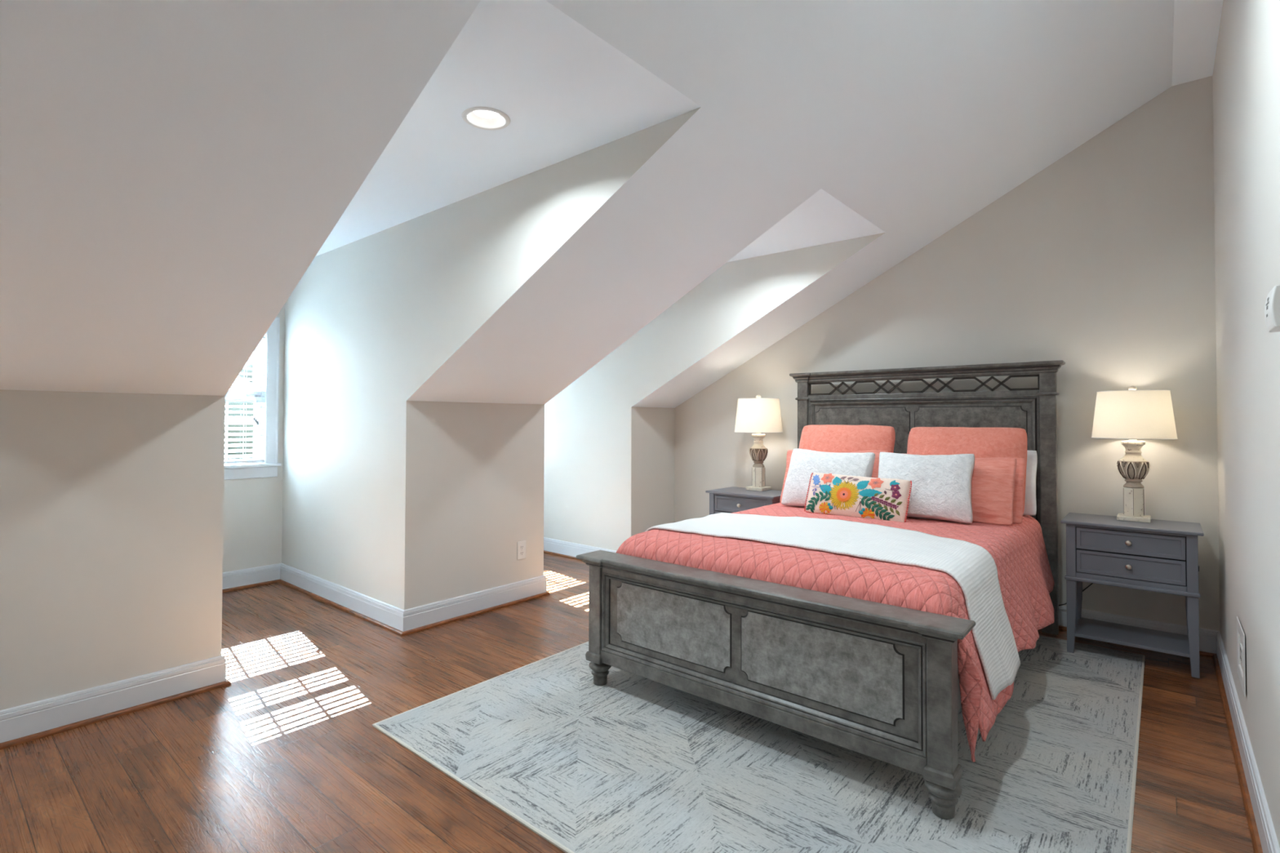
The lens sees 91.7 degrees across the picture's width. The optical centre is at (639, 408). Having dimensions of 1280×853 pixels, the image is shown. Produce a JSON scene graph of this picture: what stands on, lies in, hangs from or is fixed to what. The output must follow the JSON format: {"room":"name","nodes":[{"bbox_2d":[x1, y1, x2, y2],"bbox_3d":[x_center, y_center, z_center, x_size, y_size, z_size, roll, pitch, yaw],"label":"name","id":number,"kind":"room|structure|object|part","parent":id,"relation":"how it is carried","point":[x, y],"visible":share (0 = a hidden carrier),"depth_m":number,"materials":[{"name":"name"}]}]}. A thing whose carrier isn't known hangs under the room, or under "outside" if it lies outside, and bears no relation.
{"room":"bedroom","nodes":[
{"label":"bedroom","id":0,"kind":"room"},
{"bbox_2d":[0,389,225,710],"bbox_3d":[-2.397,0.634,2.618,0.001,1.411,1.106,-1,-1,40],"label":"wall","id":1,"kind":"structure","parent":0,"point":[112,504],"depth_m":2.70,"materials":[{"name":"paint"}]},
{"bbox_2d":[0,655,226,742],"bbox_3d":[-2.393,1.268,2.601,0.016,0.143,1.138,-1,-1,40],"label":"baseboard","id":2,"kind":"structure","parent":1,"relation":"attached to","point":[24,720],"depth_m":2.69,"materials":[{"name":"paint"}]},
{"bbox_2d":[222,304,284,572],"bbox_3d":[-3.175,0.116,4.630,0.001,2.515,0.956,-1,-1,40],"label":"wall","id":3,"kind":"structure","parent":0,"point":[252,530],"depth_m":4.84,"materials":[{"name":"paint"}]},
{"bbox_2d":[222,563,280,589],"bbox_3d":[-3.172,1.302,4.603,0.016,0.143,0.956,-1,-1,40],"label":"baseboard","id":4,"kind":"structure","parent":3,"relation":"attached to","point":[237,578],"depth_m":4.79,"materials":[{"name":"paint"}]},
{"bbox_2d":[223,316,281,479],"bbox_3d":[-3.214,-0.098,4.686,0.212,1.271,0.878,-1,-1,40],"label":"window","id":5,"kind":"structure","parent":3,"relation":"in","point":[268,468],"depth_m":4.91,"materials":[{"name":"paint"}]},
{"bbox_3d":[-3.231,0.129,4.695,0.032,0.598,0.658,-1,-1,40],"label":"sash","id":6,"kind":"part","parent":5,"relation":"part of","materials":[{"name":"glass"}]},
{"bbox_2d":[224,333,266,463],"bbox_3d":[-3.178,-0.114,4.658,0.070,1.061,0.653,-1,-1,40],"label":"window blind","id":7,"kind":"object","parent":5,"relation":"attached to","point":[255,418],"visible":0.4,"depth_m":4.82,"materials":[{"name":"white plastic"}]},
{"bbox_3d":[-3.185,0.406,4.653,0.050,0.022,0.653,-1,-1,40],"label":"rail","id":8,"kind":"part","parent":7,"relation":"part of","materials":[{"name":"white plastic"}]},
{"bbox_3d":[-3.164,-0.099,4.686,0.054,0.993,0.537,-1,-1,40],"label":"ladder cord","id":9,"kind":"part","parent":7,"relation":"part of","materials":[{"name":"white"}]},
{"bbox_3d":[-2.989,-0.232,4.843,0.017,0.720,0.041,-1,-1,40],"label":"lift cord","id":10,"kind":"part","parent":7,"relation":"part of","materials":[{"name":"white"}]},
{"bbox_3d":[-3.255,-0.380,4.726,0.032,0.530,0.658,-1,-1,40],"label":"sash","id":11,"kind":"part","parent":5,"relation":"part of","materials":[{"name":"paint"}]},
{"bbox_3d":[-3.156,-0.153,4.638,0.024,1.163,0.838,-1,-1,40],"label":"casing","id":12,"kind":"part","parent":5,"relation":"part of","materials":[{"name":"paint"}]},
{"bbox_2d":[404,400,544,609],"bbox_3d":[-1.070,0.667,4.196,0.001,1.411,1.106,-1,-1,40],"label":"wall","id":13,"kind":"structure","parent":0,"point":[475,471],"depth_m":4.13,"materials":[{"name":"paint"}]},
{"bbox_2d":[403,575,546,631],"bbox_3d":[-1.066,1.301,4.179,0.016,0.143,1.138,-1,-1,40],"label":"baseboard","id":14,"kind":"structure","parent":13,"relation":"attached to","point":[434,612],"depth_m":4.10,"materials":[{"name":"paint"}]},
{"bbox_2d":[517,540,526,559],"bbox_3d":[-0.846,1.015,4.450,0.009,0.128,0.078,-1,-1,40],"label":"wall outlet","id":15,"kind":"object","parent":13,"relation":"attached to","point":[522,545],"visible":1,"depth_m":4.45,"materials":[{"name":"white plastic"}]},
{"bbox_2d":[281,106,700,609],"bbox_3d":[-1.316,0.105,3.692,4.051,2.515,0.001,-1,-1,40],"label":"wall","id":16,"kind":"structure","parent":0,"point":[371,318],"depth_m":3.93,"materials":[{"name":"paint"}]},
{"bbox_2d":[280,563,404,631],"bbox_3d":[-2.148,1.300,4.356,1.901,0.143,0.016,-1,-1,40],"label":"baseboard","id":17,"kind":"structure","parent":16,"relation":"attached to","point":[389,615],"depth_m":4.22,"materials":[{"name":"paint"}]},
{"bbox_2d":[315,0,701,256],"bbox_3d":[-1.620,-1.160,3.349,4.051,0.001,0.956,-1,-1,40],"label":"ceiling","id":18,"kind":"structure","parent":0,"point":[565,92],"depth_m":2.45,"materials":[{"name":"paint"}]},
{"bbox_2d":[462,106,510,130],"bbox_3d":[-0.621,-1.183,2.511,0.191,0.032,0.191,-1,-1,40],"label":"recessed light","id":19,"kind":"object","parent":18,"relation":"in","point":[481,117],"visible":0.96,"depth_m":2.54,"materials":[{"name":"white plastic"}]},
{"bbox_2d":[0,0,1174,408],"bbox_3d":[-0.374,-0.985,2.262,3.585,1.827,6.450,-1,-1,40],"label":"ceiling","id":20,"kind":"structure","parent":0,"point":[172,171],"depth_m":2.37,"materials":[{"name":"paint"}]},
{"bbox_2d":[0,553,1253,852],"bbox_3d":[-1.036,1.407,2.770,5.843,0.120,6.650,-1,-1,40],"label":"floor","id":21,"kind":"structure","parent":0,"point":[288,756],"depth_m":2.39,"materials":[{"name":"brown wood"}]},
{"bbox_2d":[0,680,231,750],"bbox_3d":[-2.380,1.329,2.590,0.017,0.020,1.172,-1,-1,40],"label":"trim","id":22,"kind":"structure","parent":21,"relation":"on","point":[29,738],"depth_m":2.68,"materials":[{"name":"brown wood"}]},
{"bbox_2d":[222,579,279,592],"bbox_3d":[-3.160,1.363,4.591,0.017,0.020,0.924,-1,-1,40],"label":"trim","id":23,"kind":"structure","parent":21,"relation":"on","point":[275,580],"depth_m":4.78,"materials":[{"name":"brown wood"}]},
{"bbox_2d":[278,579,402,635],"bbox_3d":[-2.147,1.361,4.332,1.902,0.020,0.017,-1,-1,40],"label":"trim","id":24,"kind":"structure","parent":21,"relation":"on","point":[377,623],"depth_m":4.21,"materials":[{"name":"brown wood"}]},
{"bbox_2d":[401,591,549,636],"bbox_3d":[-1.053,1.362,4.168,0.017,0.020,1.172,-1,-1,40],"label":"trim","id":25,"kind":"structure","parent":21,"relation":"on","point":[499,606],"depth_m":4.09,"materials":[{"name":"brown wood"}]},
{"bbox_2d":[543,550,582,560],"bbox_3d":[-0.797,1.395,5.937,1.902,0.020,0.017,-1,-1,40],"label":"trim","id":26,"kind":"structure","parent":21,"relation":"on","point":[544,552],"depth_m":5.89,"materials":[{"name":"brown wood"}]},
{"bbox_2d":[372,635,1145,852],"bbox_3d":[0.827,1.353,3.029,2.487,0.009,3.137,-1,-1,40],"label":"area rug","id":27,"kind":"object","parent":21,"relation":"on","point":[629,763],"visible":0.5,"depth_m":2.31,"materials":[{"name":"grey carpet"}]},
{"bbox_2d":[705,486,782,515],"bbox_3d":[0.872,1.015,4.849,0.596,0.734,0.405,-1,-1,40],"label":"nightstand","id":28,"kind":"object","parent":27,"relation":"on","point":[732,499],"visible":0.34,"depth_m":4.77,"materials":[{"name":"grey paint"}]},
{"bbox_3d":[0.575,1.023,4.891,0.044,0.718,0.044,-1,-1,40],"label":"leg","id":29,"kind":"part","parent":28,"relation":"part of","materials":[{"name":"grey paint"}]},
{"bbox_3d":[0.767,0.669,4.730,0.464,0.014,0.026,-1,-1,40],"label":"rail","id":30,"kind":"part","parent":28,"relation":"part of","materials":[{"name":"grey paint"}]},
{"bbox_3d":[0.761,0.738,4.721,0.456,0.114,0.005,-1,-1,40],"label":"frame","id":31,"kind":"part","parent":28,"relation":"part of","materials":[{"name":"grey paint"}]},
{"bbox_3d":[0.770,0.738,4.732,0.456,0.114,0.024,-1,-1,40],"label":"drawer","id":32,"kind":"part","parent":28,"relation":"part of","materials":[{"name":"grey paint"}]},
{"bbox_2d":[734,395,782,491],"bbox_3d":[0.948,0.271,4.967,0.384,0.758,0.384,1,-1,-32],"label":"table lamp","id":33,"kind":"object","parent":28,"relation":"on","point":[758,415],"visible":1,"depth_m":4.86,"materials":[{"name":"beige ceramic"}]},
{"bbox_3d":[0.948,0.056,4.971,0.380,0.265,0.380,-1,-1,40],"label":"lamp shade","id":34,"kind":"part","parent":33,"relation":"part of","materials":[{"name":"fabric"}]},
{"bbox_3d":[0.947,0.393,4.965,0.140,0.150,0.140,-1,-1,40],"label":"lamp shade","id":35,"kind":"part","parent":33,"relation":"part of","materials":[{"name":"brown ceramic"}]},
{"bbox_3d":[0.947,0.638,4.960,0.147,0.024,0.147,-1,-1,40],"label":"plate","id":36,"kind":"part","parent":33,"relation":"part of","materials":[{"name":"white ceramic"}]},
{"bbox_3d":[0.964,1.018,4.564,0.044,0.718,0.044,-1,-1,40],"label":"leg","id":37,"kind":"part","parent":28,"relation":"part of","materials":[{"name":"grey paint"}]},
{"bbox_3d":[1.089,0.813,4.699,0.014,0.302,0.317,-1,-1,40],"label":"panel","id":38,"kind":"part","parent":28,"relation":"part of","materials":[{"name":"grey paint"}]},
{"bbox_2d":[575,360,1065,819],"bbox_3d":[1.135,0.532,3.437,1.791,1.667,2.467,-1,-1,40],"label":"bed","id":39,"kind":"object","parent":27,"relation":"on","point":[878,681],"visible":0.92,"depth_m":2.54,"materials":[{"name":"grey wood"}]},
{"bbox_3d":[-0.196,0.972,3.047,0.076,0.435,0.082,-1,-1,40],"label":"post","id":40,"kind":"part","parent":39,"relation":"part of","materials":[{"name":"grey wood"}]},
{"bbox_3d":[0.132,0.959,2.760,0.638,0.285,0.004,-1,-1,40],"label":"inlay panel","id":41,"kind":"part","parent":39,"relation":"part of","materials":[{"name":"fabric"}]},
{"bbox_3d":[0.403,0.970,2.550,1.481,0.445,0.024,-1,-1,40],"label":"footboard","id":42,"kind":"part","parent":39,"relation":"part of","materials":[{"name":"grey wood"}]},
{"bbox_3d":[0.397,1.188,2.540,1.481,0.058,0.064,-1,-1,40],"label":"rail","id":43,"kind":"part","parent":39,"relation":"part of","materials":[{"name":"grey wood"}]},
{"bbox_3d":[0.400,0.766,2.549,1.481,0.038,0.060,-1,-1,40],"label":"rail","id":44,"kind":"part","parent":39,"relation":"part of","materials":[{"name":"grey wood"}]},
{"bbox_3d":[0.387,0.971,2.531,1.481,0.381,0.026,-1,-1,40],"label":"panel moulding","id":45,"kind":"part","parent":39,"relation":"part of","materials":[{"name":"grey wood"}]},
{"bbox_3d":[0.400,0.736,2.550,1.723,0.052,0.172,-1,-1,40],"label":"cap rail","id":46,"kind":"part","parent":39,"relation":"part of","materials":[{"name":"grey wood"}]},
{"bbox_3d":[1.284,0.592,4.870,0.084,1.600,0.055,-1,-1,40],"label":"post","id":47,"kind":"part","parent":39,"relation":"part of","materials":[{"name":"grey wood"}]},
{"bbox_3d":[0.655,0.953,2.321,0.642,0.285,0.004,-1,-1,40],"label":"inlay panel","id":48,"kind":"part","parent":39,"relation":"part of","materials":[{"name":"fabric"}]},
{"bbox_3d":[1.628,0.315,4.587,0.704,0.646,0.004,-1,-1,40],"label":"inlay panel","id":49,"kind":"part","parent":39,"relation":"part of","materials":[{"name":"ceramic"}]},
{"bbox_3d":[1.913,0.500,4.363,1.533,1.170,0.026,-1,-1,40],"label":"headboard","id":50,"kind":"part","parent":39,"relation":"part of","materials":[{"name":"grey wood"}]},
{"bbox_3d":[1.908,-0.216,4.367,1.533,0.022,0.038,-1,-1,40],"label":"rail","id":51,"kind":"part","parent":39,"relation":"part of","materials":[{"name":"grey wood"}]},
{"bbox_3d":[1.907,-0.092,4.364,1.533,0.030,0.038,-1,-1,40],"label":"rail","id":52,"kind":"part","parent":39,"relation":"part of","materials":[{"name":"grey wood"}]},
{"bbox_3d":[1.899,0.493,4.346,1.533,1.142,0.020,-1,-1,40],"label":"panel moulding","id":53,"kind":"part","parent":39,"relation":"part of","materials":[{"name":"grey wood"}]},
{"bbox_3d":[1.893,-0.247,4.350,1.791,0.071,0.106,-1,-1,40],"label":"crown","id":54,"kind":"part","parent":39,"relation":"part of","materials":[{"name":"grey wood"}]},
{"bbox_3d":[0.995,0.958,2.045,0.076,0.435,0.082,-1,-1,40],"label":"post","id":55,"kind":"part","parent":39,"relation":"part of","materials":[{"name":"grey wood"}]},
{"bbox_3d":[1.713,1.049,2.979,0.030,0.220,2.273,-1,-1,40],"label":"rail","id":56,"kind":"part","parent":39,"relation":"part of","materials":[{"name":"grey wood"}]},
{"bbox_3d":[2.178,0.308,4.125,0.680,0.646,0.004,-1,-1,40],"label":"inlay panel","id":57,"kind":"part","parent":39,"relation":"part of","materials":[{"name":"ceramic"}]},
{"bbox_3d":[2.522,0.577,3.829,0.084,1.600,0.055,-1,-1,40],"label":"post","id":58,"kind":"part","parent":39,"relation":"part of","materials":[{"name":"grey wood"}]},
{"bbox_2d":[1060,512,1204,678],"bbox_3d":[2.717,0.995,3.441,0.596,0.734,0.405,-1,-1,40],"label":"nightstand","id":59,"kind":"object","parent":27,"relation":"on","point":[1158,556],"visible":1,"depth_m":3.33,"materials":[{"name":"grey paint"}]},
{"bbox_3d":[2.420,1.003,3.483,0.044,0.718,0.044,-1,-1,40],"label":"leg","id":60,"kind":"part","parent":59,"relation":"part of","materials":[{"name":"grey paint"}]},
{"bbox_3d":[2.631,1.008,3.733,0.044,0.718,0.044,-1,-1,40],"label":"leg","id":61,"kind":"part","parent":59,"relation":"part of","materials":[{"name":"grey paint"}]},
{"bbox_3d":[2.598,0.716,3.304,0.030,0.030,0.032,-1,-1,40],"label":"knob","id":62,"kind":"part","parent":59,"relation":"part of","materials":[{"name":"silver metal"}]},
{"bbox_3d":[2.597,0.842,3.301,0.030,0.030,0.032,-1,-1,40],"label":"knob","id":63,"kind":"part","parent":59,"relation":"part of","materials":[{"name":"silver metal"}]},
{"bbox_3d":[2.613,0.649,3.322,0.464,0.014,0.026,-1,-1,40],"label":"rail","id":64,"kind":"part","parent":59,"relation":"part of","materials":[{"name":"grey paint"}]},
{"bbox_3d":[2.606,0.718,3.314,0.456,0.114,0.005,-1,-1,40],"label":"frame","id":65,"kind":"part","parent":59,"relation":"part of","materials":[{"name":"grey paint"}]},
{"bbox_3d":[2.615,0.845,3.323,0.456,0.122,0.024,-1,-1,40],"label":"drawer","id":66,"kind":"part","parent":59,"relation":"part of","materials":[{"name":"grey paint"}]},
{"bbox_3d":[2.612,0.928,3.317,0.464,0.034,0.026,-1,-1,40],"label":"rail","id":67,"kind":"part","parent":59,"relation":"part of","materials":[{"name":"grey paint"}]},
{"bbox_3d":[2.606,0.844,3.312,0.456,0.122,0.005,-1,-1,40],"label":"frame","id":68,"kind":"part","parent":59,"relation":"part of","materials":[{"name":"grey paint"}]},
{"bbox_2d":[1074,617,1190,657],"bbox_3d":[2.719,1.259,3.440,0.540,0.018,0.363,-1,-1,40],"label":"shelf","id":69,"kind":"object","parent":59,"relation":"attached to","point":[1172,643],"depth_m":3.41,"materials":[{"name":"grey paint"}]},
{"bbox_3d":[2.616,0.718,3.325,0.456,0.114,0.024,-1,-1,40],"label":"drawer","id":70,"kind":"part","parent":59,"relation":"part of","materials":[{"name":"grey paint"}]},
{"bbox_3d":[2.607,0.946,3.312,0.568,0.021,0.039,-1,-1,40],"label":"bead moulding","id":71,"kind":"part","parent":59,"relation":"part of","materials":[{"name":"grey paint"}]},
{"bbox_3d":[3.020,1.004,3.407,0.044,0.718,0.044,-1,-1,40],"label":"leg","id":72,"kind":"part","parent":59,"relation":"part of","materials":[{"name":"grey paint"}]},
{"bbox_3d":[2.809,0.999,3.156,0.044,0.718,0.044,-1,-1,40],"label":"leg","id":73,"kind":"part","parent":59,"relation":"part of","materials":[{"name":"grey paint"}]},
{"bbox_2d":[1058,625,1214,657],"bbox_3d":[1.745,1.379,4.614,3.726,0.020,0.017,-1,-1,40],"label":"trim","id":74,"kind":"structure","parent":21,"relation":"on","point":[1061,628],"depth_m":3.45,"materials":[{"name":"brown wood"}]},
{"bbox_2d":[1212,653,1262,852],"bbox_3d":[1.105,1.311,0.971,0.017,0.020,6.418,-1,-1,40],"label":"trim","id":75,"kind":"structure","parent":21,"relation":"on","point":[1256,844],"depth_m":2.30,"materials":[{"name":"brown wood"}]},
{"bbox_2d":[631,406,674,536],"bbox_3d":[0.124,0.696,5.616,0.001,1.411,0.623,-1,-1,40],"label":"wall","id":76,"kind":"structure","parent":0,"point":[652,428],"depth_m":5.60,"materials":[{"name":"paint"}]},
{"bbox_2d":[543,232,884,551],"bbox_3d":[0.033,0.138,5.297,4.051,2.515,0.001,-1,-1,40],"label":"wall","id":77,"kind":"structure","parent":0,"point":[587,481],"depth_m":5.42,"materials":[{"name":"paint"}]},
{"bbox_2d":[543,537,616,556],"bbox_3d":[-0.799,1.334,5.961,1.901,0.143,0.016,-1,-1,40],"label":"baseboard","id":78,"kind":"structure","parent":77,"relation":"attached to","point":[565,548],"depth_m":5.85,"materials":[{"name":"paint"}]},
{"bbox_2d":[727,188,884,262],"bbox_3d":[-0.282,-1.127,4.940,4.051,0.001,0.991,-1,-1,40],"label":"ceiling","id":79,"kind":"structure","parent":0,"point":[821,219],"depth_m":3.93,"materials":[{"name":"paint"}]},
{"bbox_2d":[674,75,1220,631],"bbox_3d":[1.766,-0.230,4.662,3.758,3.238,0.001,-1,-1,40],"label":"wall","id":80,"kind":"structure","parent":0,"point":[1100,262],"depth_m":3.86,"materials":[{"name":"paint"}]},
{"bbox_2d":[1058,605,1218,653],"bbox_3d":[1.756,1.318,4.628,3.758,0.143,0.016,-1,-1,40],"label":"baseboard","id":81,"kind":"structure","parent":80,"relation":"attached to","point":[1207,637],"depth_m":3.61,"materials":[{"name":"paint"}]},
{"bbox_2d":[1172,0,1223,85],"bbox_3d":[1.067,-1.916,1.069,0.173,0.001,6.450,-1,-1,40],"label":"ceiling","id":82,"kind":"structure","parent":0,"point":[1197,23],"depth_m":3.14,"materials":[{"name":"paint"}]},
{"bbox_2d":[1212,0,1279,848],"bbox_3d":[1.129,-0.298,0.985,0.001,3.238,6.450,-1,-1,40],"label":"wall","id":83,"kind":"structure","parent":0,"point":[1246,76],"depth_m":2.13,"materials":[{"name":"paint"}]},
{"bbox_2d":[1236,616,1245,696],"bbox_3d":[2.343,0.959,2.417,0.007,0.237,0.344,-1,-1,40],"label":"wall outlet","id":84,"kind":"object","parent":83,"relation":"attached to","point":[1241,658],"visible":1,"depth_m":2.41,"materials":[{"name":"white plastic"}]},
{"bbox_2d":[1240,643,1243,666],"bbox_3d":[2.361,0.967,2.437,0.005,0.066,0.096,-1,-1,40],"label":"receptacle","id":85,"kind":"object","parent":84,"relation":"attached to","point":[1241,646],"depth_m":2.42,"materials":[{"name":"white plastic"}]},
{"bbox_2d":[1216,631,1279,852],"bbox_3d":[1.118,1.250,0.962,0.016,0.143,6.450,-1,-1,40],"label":"baseboard","id":86,"kind":"structure","parent":83,"relation":"attached to","point":[1268,837],"depth_m":2.17,"materials":[{"name":"paint"}]},
{"bbox_2d":[1264,284,1279,332],"bbox_3d":[1.575,-0.245,1.539,0.030,0.100,0.125,-1,-1,40],"label":"thermostat","id":87,"kind":"object","parent":83,"relation":"attached to","point":[1272,308],"visible":1,"depth_m":1.50,"materials":[{"name":"white plastic"}]},
{"label":"outside","id":88,"kind":"structure","parent":0,"visible":0},
{"bbox_3d":[-12.721,6.987,23.620,110.000,0.200,100.000,-1,-1,40],"label":"ground","id":89,"kind":"structure","parent":88,"visible":0},
{"bbox_2d":[238,361,253,382],"bbox_3d":[-12.789,2.380,22.334,6.555,8.965,6.078,-1,-1,40],"label":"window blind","id":90,"kind":"object","parent":89,"relation":"on","point":[248,365],"visible":0.02,"depth_m":19.44,"materials":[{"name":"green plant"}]},
{"bbox_3d":[1.150,0.821,3.443,1.485,0.290,2.105,-1,-1,40],"label":"mattress","id":91,"kind":"object","parent":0,"visible":0},
{"bbox_2d":[616,502,1054,762],"bbox_3d":[1.178,0.905,3.383,1.684,0.558,2.189,-1,-1,40],"label":"quilt","id":92,"kind":"object","parent":91,"relation":"on","point":[1018,551],"visible":0.48,"depth_m":2.71,"materials":[{"name":"pink fabric"}]},
{"bbox_2d":[781,448,875,507],"bbox_3d":[1.204,0.461,3.999,0.568,0.387,0.250,-1,-1,40],"label":"cushion","id":93,"kind":"object","parent":92,"relation":"on","point":[803,462],"visible":0.66,"depth_m":4.00,"materials":[{"name":"white fabric"}]},
{"bbox_2d":[645,512,1020,699],"bbox_3d":[0.898,0.832,3.063,1.723,0.453,0.862,-1,-1,40],"label":"throw blanket","id":94,"kind":"object","parent":92,"relation":"on","point":[971,565],"visible":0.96,"depth_m":2.68,"materials":[{"name":"white fabric"}]},
{"bbox_2d":[780,449,887,502],"bbox_3d":[1.286,0.467,4.165,0.713,0.389,0.169,-1,-1,40],"label":"pillow sham","id":95,"kind":"object","parent":92,"relation":"on","point":[875,470],"visible":0.09,"depth_m":4.10,"materials":[{"name":"fabric"}]},
{"bbox_2d":[798,424,895,453],"bbox_3d":[1.410,0.388,4.332,0.684,0.550,0.262,-1,-1,40],"label":"euro pillow","id":96,"kind":"object","parent":92,"relation":"on","point":[818,437],"visible":0.38,"depth_m":4.30,"materials":[{"name":"pink fabric"}]},
{"bbox_2d":[804,472,911,522],"bbox_3d":[1.282,0.529,3.688,0.616,0.263,0.156,-1,-1,42],"label":"lumbar pillow","id":97,"kind":"object","parent":92,"relation":"on","point":[829,494],"visible":0.94,"depth_m":3.63,"materials":[{"name":"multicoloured fabric"}]},
{"bbox_2d":[828,480,859,510],"bbox_3d":[1.214,0.517,3.688,0.185,0.166,0.064,-1,-1,40],"label":"flower","id":98,"kind":"object","parent":97,"relation":"on","point":[842,495],"depth_m":3.68,"materials":[{"name":"yellow fabric"}]},
{"bbox_2d":[878,452,974,524],"bbox_3d":[1.653,0.454,3.623,0.537,0.389,0.257,-1,-1,40],"label":"cushion","id":99,"kind":"object","parent":92,"relation":"on","point":[941,487],"visible":0.8,"depth_m":3.52,"materials":[{"name":"white fabric"}]},
{"bbox_2d":[901,453,1025,523],"bbox_3d":[1.900,0.466,3.724,0.692,0.361,0.157,-1,-1,40],"label":"pillow sham","id":100,"kind":"object","parent":92,"relation":"on","point":[1020,462],"visible":0.07,"depth_m":3.52,"materials":[{"name":"pink fabric"}]},
{"bbox_2d":[906,426,1026,514],"bbox_3d":[1.994,0.386,3.843,0.684,0.541,0.267,-1,-1,40],"label":"euro pillow","id":101,"kind":"object","parent":92,"relation":"on","point":[996,442],"visible":0.41,"depth_m":3.81,"materials":[{"name":"pink fabric"}]},
{"bbox_2d":[971,457,1016,524],"bbox_3d":[1.809,0.462,3.665,0.698,0.367,0.165,-1,-1,40],"label":"pillow sham","id":102,"kind":"object","parent":92,"relation":"on","point":[993,480],"visible":0.31,"depth_m":3.48,"materials":[{"name":"pink fabric"}]},
{"bbox_2d":[1022,450,1037,515],"bbox_3d":[2.107,0.454,3.996,0.758,0.395,0.154,-1,-1,40],"label":"bed pillow","id":103,"kind":"object","parent":92,"relation":"on","point":[1030,505],"visible":0.08,"depth_m":3.75,"materials":[{"name":"white fabric"}]}
]}

